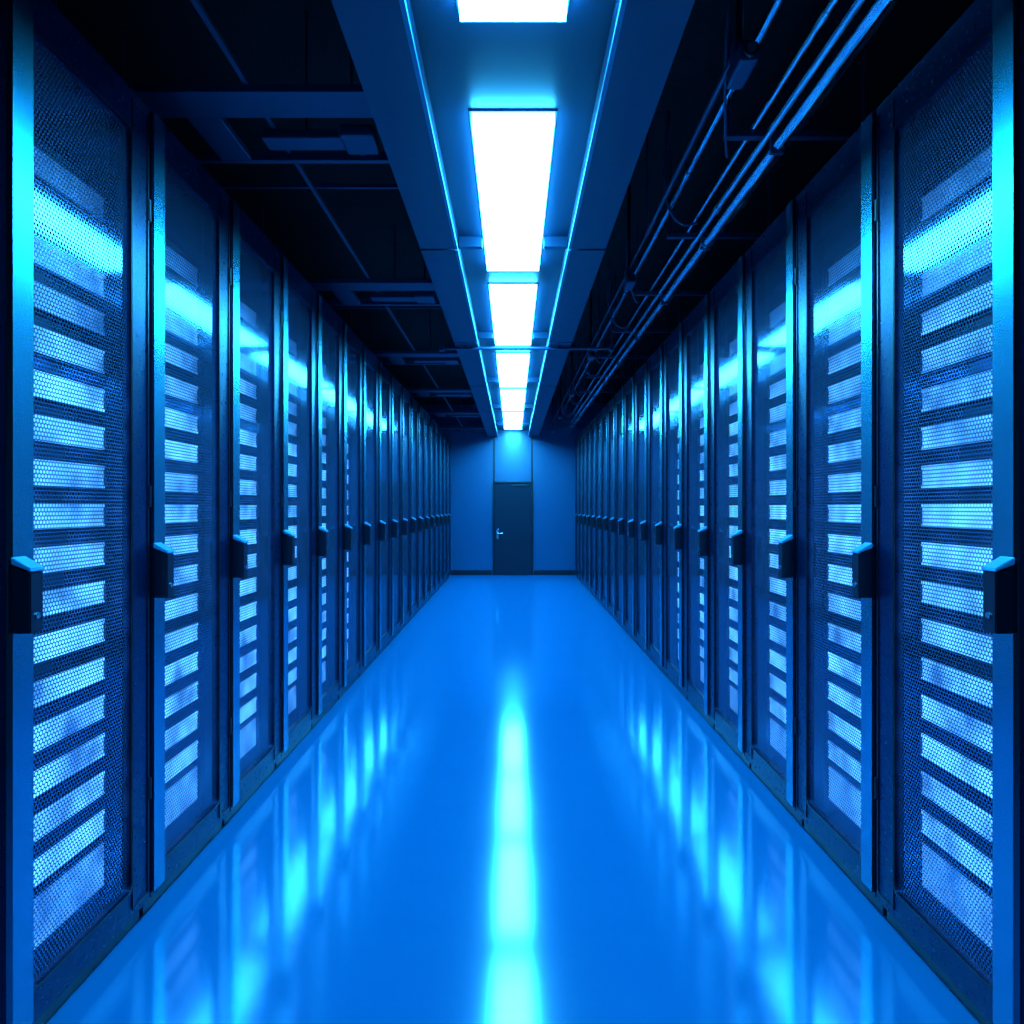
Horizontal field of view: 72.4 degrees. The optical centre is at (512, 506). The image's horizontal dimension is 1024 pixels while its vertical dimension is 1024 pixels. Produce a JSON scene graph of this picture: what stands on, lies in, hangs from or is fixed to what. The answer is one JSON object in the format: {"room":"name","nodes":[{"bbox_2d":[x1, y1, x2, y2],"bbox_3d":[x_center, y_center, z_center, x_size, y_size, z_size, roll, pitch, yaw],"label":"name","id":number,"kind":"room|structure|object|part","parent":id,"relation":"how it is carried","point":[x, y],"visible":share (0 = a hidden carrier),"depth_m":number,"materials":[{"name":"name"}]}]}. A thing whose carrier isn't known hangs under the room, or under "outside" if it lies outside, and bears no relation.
{"room":"server room","nodes":[
{"label":"server room","id":0,"kind":"room"},
{"bbox_2d":[53,0,485,430],"bbox_3d":[-1.235,-1.770,6.482,1.430,0.540,15.765,0,0,0],"label":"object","id":1,"kind":"structure","parent":0,"point":[207,107],"depth_m":2.74,"materials":[{"name":"metal"}]},
{"bbox_3d":[-1.235,-1.770,6.482,1.430,0.540,15.765,0,0,0],"label":"grid frame","id":2,"kind":"part","parent":1,"relation":"part of","materials":[{"name":"blue paint"}]},
{"bbox_2d":[439,0,901,432],"bbox_3d":[0.430,-1.701,6.280,2.140,0.682,15.360,0,0,0],"label":"conduit","id":3,"kind":"object","parent":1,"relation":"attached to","point":[740,59],"visible":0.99,"depth_m":3.22,"materials":[{"name":"teal metal"}]},
{"bbox_3d":[0.735,-1.764,8.100,0.021,0.551,11.600,0,0,0],"label":"cable rail","id":4,"kind":"part","parent":3,"relation":"part of","materials":[{"name":"metal"}]},
{"bbox_2d":[436,365,470,396],"bbox_3d":[-0.790,-1.762,9.400,0.460,0.555,0.240,0,0,0],"label":"ceiling fixture","id":5,"kind":"object","parent":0,"point":[438,394],"depth_m":9.31,"materials":[{"name":"black metal"}]},
{"bbox_2d":[451,383,478,416],"bbox_3d":[-0.790,-1.762,11.560,0.460,0.555,0.240,0,0,0],"label":"ceiling fixture","id":6,"kind":"object","parent":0,"point":[452,415],"depth_m":11.47,"materials":[{"name":"black metal"}]},
{"bbox_2d":[461,403,483,430],"bbox_3d":[-0.790,-1.762,13.720,0.460,0.555,0.240,0,0,0],"label":"ceiling fixture","id":7,"kind":"object","parent":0,"point":[469,403],"depth_m":13.64,"materials":[{"name":"metal"}]},
{"bbox_2d":[45,575,980,1023],"bbox_3d":[0.000,1.410,6.250,5.100,0.100,15.700,0,0,0],"label":"floor","id":8,"kind":"structure","parent":0,"point":[512,814],"depth_m":2.56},
{"bbox_2d":[0,0,150,1023],"bbox_3d":[-1.669,0.020,1.982,1.063,2.680,0.661,0,0,0],"label":"rack","id":9,"kind":"object","parent":8,"relation":"on","point":[75,202],"visible":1,"depth_m":1.98,"materials":[{"name":"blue metal"}]},
{"bbox_2d":[139,111,230,915],"bbox_3d":[-1.669,0.020,2.638,1.063,2.680,0.661,0,0,0],"label":"rack","id":10,"kind":"object","parent":8,"relation":"on","point":[190,270],"visible":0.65,"depth_m":2.71,"materials":[{"name":"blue metal"}]},
{"bbox_2d":[222,198,282,825],"bbox_3d":[-1.669,0.020,3.292,1.063,2.680,0.661,0,0,0],"label":"rack","id":11,"kind":"object","parent":8,"relation":"on","point":[256,315],"visible":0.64,"depth_m":3.37,"materials":[{"name":"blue metal"}]},
{"bbox_2d":[275,254,317,768],"bbox_3d":[-1.669,0.020,3.947,1.063,2.680,0.661,0,0,0],"label":"rack","id":12,"kind":"object","parent":8,"relation":"on","point":[299,343],"visible":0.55,"depth_m":4.03,"materials":[{"name":"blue metal"}]},
{"bbox_2d":[311,293,343,728],"bbox_3d":[-1.669,0.020,4.603,1.063,2.680,0.661,0,0,0],"label":"rack","id":13,"kind":"object","parent":8,"relation":"on","point":[330,365],"visible":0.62,"depth_m":4.73,"materials":[{"name":"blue metal"}]},
{"bbox_2d":[338,321,363,698],"bbox_3d":[-1.669,0.020,5.258,1.063,2.680,0.661,0,0,0],"label":"rack","id":14,"kind":"object","parent":8,"relation":"on","point":[353,382],"visible":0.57,"depth_m":5.42,"materials":[{"name":"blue metal"}]},
{"bbox_2d":[359,343,378,675],"bbox_3d":[-1.669,0.020,5.912,1.063,2.680,0.661,0,0,0],"label":"rack","id":15,"kind":"object","parent":8,"relation":"on","point":[370,361],"visible":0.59,"depth_m":6.08,"materials":[{"name":"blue metal"}]},
{"bbox_2d":[375,360,391,658],"bbox_3d":[-1.669,0.020,6.567,1.063,2.680,0.661,0,0,0],"label":"rack","id":16,"kind":"object","parent":8,"relation":"on","point":[385,406],"visible":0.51,"depth_m":6.76,"materials":[{"name":"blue metal"}]},
{"bbox_2d":[388,374,402,643],"bbox_3d":[-1.669,0.020,7.223,1.063,2.680,0.661,0,0,0],"label":"rack","id":17,"kind":"object","parent":8,"relation":"on","point":[396,387],"visible":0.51,"depth_m":7.40,"materials":[{"name":"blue metal"}]},
{"bbox_2d":[399,386,410,631],"bbox_3d":[-1.669,0.020,7.878,1.063,2.680,0.661,0,0,0],"label":"rack","id":18,"kind":"object","parent":8,"relation":"on","point":[406,397],"visible":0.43,"depth_m":8.04,"materials":[{"name":"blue metal"}]},
{"bbox_2d":[408,396,418,621],"bbox_3d":[-1.669,0.020,8.533,1.063,2.680,0.661,0,0,0],"label":"rack","id":19,"kind":"object","parent":8,"relation":"on","point":[414,404],"visible":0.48,"depth_m":8.70,"materials":[{"name":"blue metal"}]},
{"bbox_2d":[416,403,424,613],"bbox_3d":[-1.669,0.020,9.188,1.063,2.680,0.661,0,0,0],"label":"rack","id":20,"kind":"object","parent":8,"relation":"on","point":[421,412],"visible":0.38,"depth_m":9.36,"materials":[{"name":"blue metal"}]},
{"bbox_2d":[422,411,430,606],"bbox_3d":[-1.669,0.020,9.842,1.063,2.680,0.661,0,0,0],"label":"rack","id":21,"kind":"object","parent":8,"relation":"on","point":[427,416],"visible":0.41,"depth_m":10.06,"materials":[{"name":"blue metal"}]},
{"bbox_2d":[428,417,435,599],"bbox_3d":[-1.669,0.020,10.498,1.063,2.680,0.661,0,0,0],"label":"rack","id":22,"kind":"object","parent":8,"relation":"on","point":[433,424],"visible":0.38,"depth_m":10.71,"materials":[{"name":"blue metal"}]},
{"bbox_2d":[433,422,439,594],"bbox_3d":[-1.669,0.020,11.152,1.063,2.680,0.661,0,0,0],"label":"rack","id":23,"kind":"object","parent":8,"relation":"on","point":[437,425],"visible":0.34,"depth_m":11.37,"materials":[{"name":"blue metal"}]},
{"bbox_2d":[438,427,443,588],"bbox_3d":[-1.669,0.020,11.807,1.063,2.680,0.661,0,0,0],"label":"rack","id":24,"kind":"object","parent":8,"relation":"on","point":[441,430],"visible":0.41,"depth_m":12.02,"materials":[{"name":"blue metal"}]},
{"bbox_2d":[442,432,447,584],"bbox_3d":[-1.669,0.020,12.463,1.063,2.680,0.661,0,0,0],"label":"rack","id":25,"kind":"object","parent":8,"relation":"on","point":[445,434],"visible":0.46,"depth_m":12.57,"materials":[{"name":"blue metal"}]},
{"bbox_2d":[446,435,450,579],"bbox_3d":[-1.669,0.020,13.117,1.063,2.680,0.661,0,0,0],"label":"rack","id":26,"kind":"object","parent":8,"relation":"on","point":[448,437],"visible":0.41,"depth_m":13.33,"materials":[{"name":"blue metal"}]},
{"bbox_2d":[575,435,579,579],"bbox_3d":[1.669,0.020,13.117,1.063,2.680,0.661,0,0,0],"label":"rack","id":27,"kind":"object","parent":8,"relation":"on","point":[577,437],"visible":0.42,"depth_m":13.33,"materials":[{"name":"blue metal"}]},
{"bbox_2d":[578,432,583,584],"bbox_3d":[1.669,0.020,12.463,1.063,2.680,0.661,0,0,0],"label":"rack","id":28,"kind":"object","parent":8,"relation":"on","point":[580,434],"visible":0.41,"depth_m":12.57,"materials":[{"name":"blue metal"}]},
{"bbox_2d":[582,427,587,588],"bbox_3d":[1.669,0.020,11.807,1.063,2.680,0.661,0,0,0],"label":"rack","id":29,"kind":"object","parent":8,"relation":"on","point":[584,430],"visible":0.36,"depth_m":12.02,"materials":[{"name":"blue metal"}]},
{"bbox_2d":[586,422,592,594],"bbox_3d":[1.669,0.020,11.152,1.063,2.680,0.661,0,0,0],"label":"rack","id":30,"kind":"object","parent":8,"relation":"on","point":[588,425],"visible":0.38,"depth_m":11.37,"materials":[{"name":"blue metal"}]},
{"bbox_2d":[590,417,597,599],"bbox_3d":[1.669,0.020,10.498,1.063,2.680,0.661,0,0,0],"label":"rack","id":31,"kind":"object","parent":8,"relation":"on","point":[592,424],"visible":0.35,"depth_m":10.71,"materials":[{"name":"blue metal"}]},
{"bbox_2d":[595,411,603,606],"bbox_3d":[1.669,0.020,9.842,1.063,2.680,0.661,0,0,0],"label":"rack","id":32,"kind":"object","parent":8,"relation":"on","point":[598,416],"visible":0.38,"depth_m":10.06,"materials":[{"name":"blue metal"}]},
{"bbox_2d":[601,403,609,613],"bbox_3d":[1.669,0.020,9.188,1.063,2.680,0.661,0,0,0],"label":"rack","id":33,"kind":"object","parent":8,"relation":"on","point":[604,412],"visible":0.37,"depth_m":9.36,"materials":[{"name":"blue metal"}]},
{"bbox_2d":[607,396,617,621],"bbox_3d":[1.669,0.020,8.533,1.063,2.680,0.661,0,0,0],"label":"rack","id":34,"kind":"object","parent":8,"relation":"on","point":[611,404],"visible":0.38,"depth_m":8.70,"materials":[{"name":"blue metal"}]},
{"bbox_2d":[615,386,626,631],"bbox_3d":[1.669,0.020,7.878,1.063,2.680,0.661,0,0,0],"label":"rack","id":35,"kind":"object","parent":8,"relation":"on","point":[619,397],"visible":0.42,"depth_m":8.04,"materials":[{"name":"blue metal"}]},
{"bbox_2d":[623,374,637,643],"bbox_3d":[1.669,0.020,7.223,1.063,2.680,0.661,0,0,0],"label":"rack","id":36,"kind":"object","parent":8,"relation":"on","point":[629,387],"visible":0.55,"depth_m":7.40,"materials":[{"name":"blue metal"}]},
{"bbox_2d":[634,360,650,658],"bbox_3d":[1.669,0.020,6.567,1.063,2.680,0.661,0,0,0],"label":"rack","id":37,"kind":"object","parent":8,"relation":"on","point":[640,406],"visible":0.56,"depth_m":6.76,"materials":[{"name":"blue metal"}]},
{"bbox_2d":[647,343,666,675],"bbox_3d":[1.669,0.020,5.912,1.063,2.680,0.661,0,0,0],"label":"rack","id":38,"kind":"object","parent":8,"relation":"on","point":[655,361],"visible":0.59,"depth_m":6.12,"materials":[{"name":"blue metal"}]},
{"bbox_2d":[662,321,687,698],"bbox_3d":[1.669,0.020,5.258,1.063,2.680,0.661,0,0,0],"label":"rack","id":39,"kind":"object","parent":8,"relation":"on","point":[672,382],"visible":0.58,"depth_m":5.46,"materials":[{"name":"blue metal"}]},
{"bbox_2d":[682,293,714,728],"bbox_3d":[1.669,0.020,4.603,1.063,2.680,0.661,0,0,0],"label":"rack","id":40,"kind":"object","parent":8,"relation":"on","point":[695,365],"visible":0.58,"depth_m":4.73,"materials":[{"name":"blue metal"}]},
{"bbox_2d":[708,254,750,768],"bbox_3d":[1.669,0.020,3.947,1.063,2.680,0.661,0,0,0],"label":"rack","id":41,"kind":"object","parent":8,"relation":"on","point":[726,343],"visible":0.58,"depth_m":4.03,"materials":[{"name":"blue metal"}]},
{"bbox_2d":[743,198,803,825],"bbox_3d":[1.669,0.020,3.292,1.063,2.680,0.661,0,0,0],"label":"rack","id":42,"kind":"object","parent":8,"relation":"on","point":[769,315],"visible":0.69,"depth_m":3.37,"materials":[{"name":"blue metal"}]},
{"bbox_2d":[795,111,886,915],"bbox_3d":[1.669,0.020,2.638,1.063,2.680,0.661,0,0,0],"label":"rack","id":43,"kind":"object","parent":8,"relation":"on","point":[835,270],"visible":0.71,"depth_m":2.70,"materials":[{"name":"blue metal"}]},
{"bbox_2d":[874,0,1023,1023],"bbox_3d":[1.669,0.020,1.982,1.063,2.680,0.661,0,0,0],"label":"rack","id":44,"kind":"object","parent":8,"relation":"on","point":[949,202],"visible":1,"depth_m":1.99,"materials":[{"name":"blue metal"}]},
{"bbox_2d":[51,0,974,404],"bbox_3d":[0.000,-2.090,6.250,5.100,0.100,15.700,0,0,0],"label":"ceiling","id":45,"kind":"structure","parent":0,"point":[166,41],"depth_m":3.84,"materials":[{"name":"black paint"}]},
{"bbox_2d":[261,10,379,155],"bbox_3d":[-0.790,-1.762,2.920,0.460,0.555,0.240,0,0,0],"label":"ceiling fixture","id":46,"kind":"object","parent":45,"relation":"attached to","point":[362,140],"depth_m":2.85,"materials":[{"name":"metal"}]},
{"bbox_2d":[370,223,435,302],"bbox_3d":[-0.790,-1.762,5.080,0.460,0.555,0.240,0,0,0],"label":"ceiling fixture","id":47,"kind":"object","parent":45,"relation":"attached to","point":[418,296],"depth_m":4.99,"materials":[{"name":"metal"}]},
{"bbox_2d":[331,0,497,436],"bbox_3d":[-0.402,-1.469,6.271,0.204,0.142,15.418,0,0,0],"label":"ceiling beam","id":48,"kind":"structure","parent":45,"relation":"attached to","point":[381,38],"depth_m":2.71,"materials":[{"name":"blue metal"}]},
{"bbox_2d":[413,309,458,363],"bbox_3d":[-0.790,-1.762,7.240,0.460,0.555,0.240,0,0,0],"label":"ceiling fixture","id":49,"kind":"object","parent":45,"relation":"attached to","point":[448,360],"depth_m":7.15,"materials":[{"name":"metal"}]},
{"bbox_2d":[410,0,615,429],"bbox_3d":[0.000,-1.525,6.240,1.000,0.090,15.440,0,0,0],"label":"ceiling panel","id":50,"kind":"object","parent":45,"relation":"attached to","point":[467,65],"depth_m":2.65,"materials":[{"name":"blue metal"}]},
{"bbox_2d":[456,0,569,21],"bbox_3d":[0.000,-1.519,1.330,0.344,0.042,1.680,0,0,0],"label":"ceiling light panel","id":51,"kind":"object","parent":50,"relation":"in","point":[469,10],"depth_m":2.12,"materials":[{"name":"white plastic"}]},
{"bbox_2d":[469,109,556,270],"bbox_3d":[0.000,-1.519,3.580,0.344,0.042,1.740,0,0,0],"label":"ceiling light panel","id":52,"kind":"object","parent":50,"relation":"in","point":[513,148],"depth_m":3.21,"materials":[{"name":"white plastic"}]},
{"bbox_2d":[488,283,537,344],"bbox_3d":[0.000,-1.519,5.650,0.344,0.042,1.680,0,0,0],"label":"ceiling light panel","id":53,"kind":"object","parent":50,"relation":"in","point":[512,305],"depth_m":5.36,"materials":[{"name":"white plastic"}]},
{"bbox_2d":[496,352,529,386],"bbox_3d":[0.000,-1.519,7.860,0.344,0.042,1.780,0,0,0],"label":"ceiling light panel","id":54,"kind":"object","parent":50,"relation":"in","point":[512,367],"depth_m":7.57,"materials":[{"name":"white plastic"}]},
{"bbox_2d":[500,389,525,410],"bbox_3d":[0.000,-1.519,10.020,0.344,0.042,1.780,0,0,0],"label":"ceiling light panel","id":55,"kind":"object","parent":50,"relation":"in","point":[511,399],"depth_m":9.76,"materials":[{"name":"white plastic"}]},
{"bbox_2d":[502,412,523,428],"bbox_3d":[0.000,-1.519,12.400,0.344,0.042,2.220,0,0,0],"label":"ceiling light panel","id":56,"kind":"object","parent":50,"relation":"in","point":[512,420],"depth_m":12.12,"materials":[{"name":"white plastic"}]},
{"bbox_2d":[528,0,694,436],"bbox_3d":[0.402,-1.469,6.271,0.204,0.142,15.418,0,0,0],"label":"ceiling beam","id":57,"kind":"structure","parent":45,"relation":"attached to","point":[645,36],"depth_m":2.71,"materials":[{"name":"blue metal"}]},
{"bbox_3d":[0.000,-0.340,14.050,5.100,3.400,0.100,0,0,0],"label":"wall","id":58,"kind":"structure","parent":0,"visible":0},
{"bbox_2d":[450,570,491,574],"bbox_3d":[-1.435,1.310,13.962,2.030,0.100,0.014,0,0,0],"label":"baseboard","id":59,"kind":"structure","parent":58,"relation":"attached to","point":[453,572],"depth_m":13.96,"materials":[{"name":"blue plastic"}]},
{"bbox_2d":[420,405,605,574],"bbox_3d":[0.000,-0.340,13.983,4.900,3.400,0.034,0,0,0],"label":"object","id":60,"kind":"structure","parent":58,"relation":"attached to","point":[478,460],"depth_m":13.97,"materials":[{"name":"blue paint"}]},
{"bbox_2d":[493,481,532,574],"bbox_3d":[0.000,0.425,13.925,0.800,1.870,0.079,0,0,0],"label":"door","id":61,"kind":"structure","parent":58,"relation":"in","point":[513,527],"depth_m":13.94,"materials":[{"name":"blue metal"}]},
{"bbox_2d":[534,570,575,574],"bbox_3d":[1.435,1.310,13.962,2.030,0.100,0.014,0,0,0],"label":"baseboard","id":62,"kind":"structure","parent":58,"relation":"attached to","point":[536,572],"depth_m":13.96,"materials":[{"name":"blue plastic"}]}
]}

